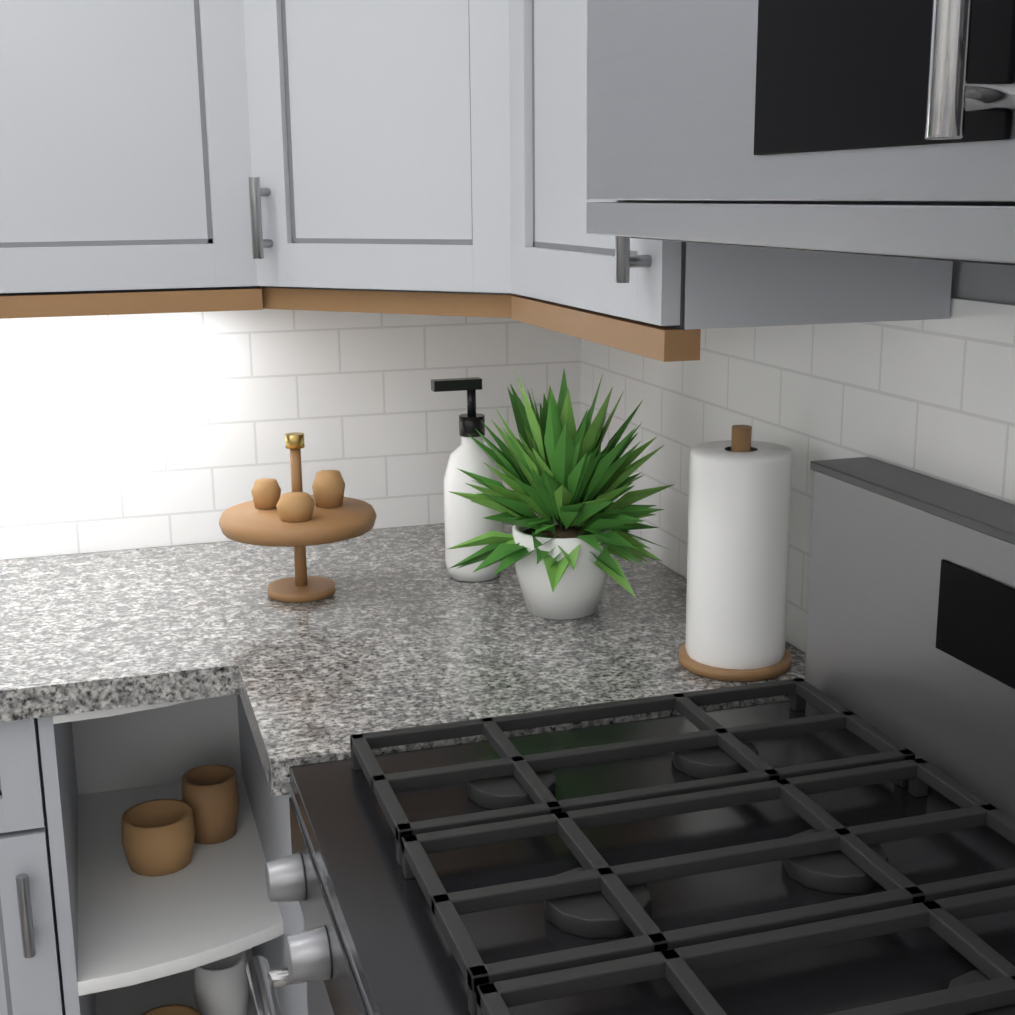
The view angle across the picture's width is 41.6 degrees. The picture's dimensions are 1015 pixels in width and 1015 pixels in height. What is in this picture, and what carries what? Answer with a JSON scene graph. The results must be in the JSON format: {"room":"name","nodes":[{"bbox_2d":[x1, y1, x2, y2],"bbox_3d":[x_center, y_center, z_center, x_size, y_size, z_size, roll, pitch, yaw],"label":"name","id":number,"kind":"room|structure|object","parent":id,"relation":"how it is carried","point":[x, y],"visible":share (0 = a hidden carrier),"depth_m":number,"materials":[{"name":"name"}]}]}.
{"room":"kitchen","nodes":[
{"label":"kitchen","id":0,"kind":"room"},
{"bbox_2d":[0,309,580,559],"bbox_3d":[-2.734,-0.088,1.610,6.180,2.480,0.128,-5,14,-17],"label":"wall","id":1,"kind":"structure","parent":0,"point":[129,431],"depth_m":2.25,"materials":[{"name":"white tile"}]},
{"bbox_2d":[0,0,207,311],"bbox_3d":[-0.635,-0.726,1.870,0.595,0.828,0.359,-5,14,-17],"label":"upper cabinet","id":2,"kind":"object","parent":1,"relation":"attached to","point":[102,181],"depth_m":1.81,"materials":[{"name":"grey paint"}]},
{"bbox_2d":[580,261,1014,653],"bbox_3d":[1.223,0.444,-0.824,0.108,2.480,7.000,-5,14,-17],"label":"wall","id":3,"kind":"structure","parent":0,"point":[933,398],"depth_m":1.62,"materials":[{"name":"white tile"}]},
{"bbox_2d":[192,0,487,315],"bbox_3d":[-0.094,-0.733,1.876,0.664,0.828,0.664,-5,14,-17],"label":"upper cabinet","id":4,"kind":"object","parent":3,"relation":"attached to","point":[364,156],"depth_m":1.80,"materials":[{"name":"grey paint"}]},
{"bbox_2d":[484,0,952,350],"bbox_3d":[0.198,-0.640,1.466,0.357,0.828,0.533,-5,14,-17],"label":"upper cabinet","id":5,"kind":"object","parent":3,"relation":"attached to","point":[545,270],"depth_m":1.46,"materials":[{"name":"grey paint"}]},
{"bbox_2d":[586,0,1014,265],"bbox_3d":[0.349,-0.339,0.887,0.447,0.329,0.754,-5,14,-17],"label":"microwave","id":6,"kind":"object","parent":3,"relation":"attached to","point":[886,128],"visible":1,"depth_m":0.84,"materials":[{"name":"silver metal"}]},
{"bbox_3d":[-2.140,1.569,0.081,6.180,0.060,10.400,-5,14,-17],"label":"floor","id":7,"kind":"structure","parent":0,"visible":0},
{"bbox_2d":[0,828,107,1014],"bbox_3d":[-0.961,0.638,1.946,0.648,0.880,0.608,-5,14,-17],"label":"base cabinet","id":8,"kind":"object","parent":7,"relation":"on","point":[51,964],"depth_m":1.72,"materials":[{"name":"grey paint"}]},
{"bbox_2d":[0,516,805,839],"bbox_3d":[-0.477,0.191,1.817,1.576,0.040,0.948,-5,14,-17],"label":"countertop","id":9,"kind":"structure","parent":8,"relation":"on","point":[124,673],"depth_m":1.80,"materials":[{"name":"grey stone"}]},
{"bbox_2d":[219,432,376,602],"bbox_3d":[-0.307,0.010,1.962,0.230,0.240,0.230,-5,14,-17],"label":"tiered stand","id":10,"kind":"object","parent":9,"relation":"on","point":[298,519],"visible":1,"depth_m":1.94,"materials":[{"name":"brown wood"}]},
{"bbox_2d":[431,377,502,581],"bbox_3d":[-0.060,-0.044,2.039,0.105,0.306,0.090,-5,14,-17],"label":"soap dispenser","id":11,"kind":"object","parent":9,"relation":"on","point":[465,519],"visible":0.79,"depth_m":2.01,"materials":[{"name":"white ceramic"}]},
{"bbox_2d":[446,369,672,619],"bbox_3d":[0.077,-0.026,1.869,0.321,0.346,0.314,-5,14,-17],"label":"potted plant","id":12,"kind":"object","parent":9,"relation":"on","point":[565,480],"visible":1,"depth_m":1.83,"materials":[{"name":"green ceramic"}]},
{"bbox_2d":[679,425,792,681],"bbox_3d":[0.284,0.048,1.644,0.140,0.300,0.140,-5,14,-17],"label":"paper towel","id":13,"kind":"object","parent":9,"relation":"on","point":[740,490],"visible":1,"depth_m":1.60,"materials":[{"name":"white paper"}]},
{"bbox_2d":[236,800,307,1014],"bbox_3d":[-0.030,0.603,2.055,0.644,0.880,0.944,-5,14,-17],"label":"base cabinet","id":14,"kind":"object","parent":7,"relation":"on","point":[263,834],"depth_m":1.94,"materials":[{"name":"grey paint"}]},
{"bbox_2d":[122,764,248,1014],"bbox_3d":[-0.514,0.667,2.126,0.200,0.470,0.225,-5,14,-17],"label":"cups","id":15,"kind":"object","parent":14,"relation":"in","point":[160,837],"visible":0.94,"depth_m":2.10,"materials":[{"name":"brown wood"}]},
{"bbox_2d":[246,457,1014,1014],"bbox_3d":[0.180,0.635,1.209,0.735,1.200,0.754,-5,14,-17],"label":"range","id":16,"kind":"object","parent":7,"relation":"on","point":[834,833],"visible":1,"depth_m":1.22,"materials":[{"name":"silver metal"}]}
]}

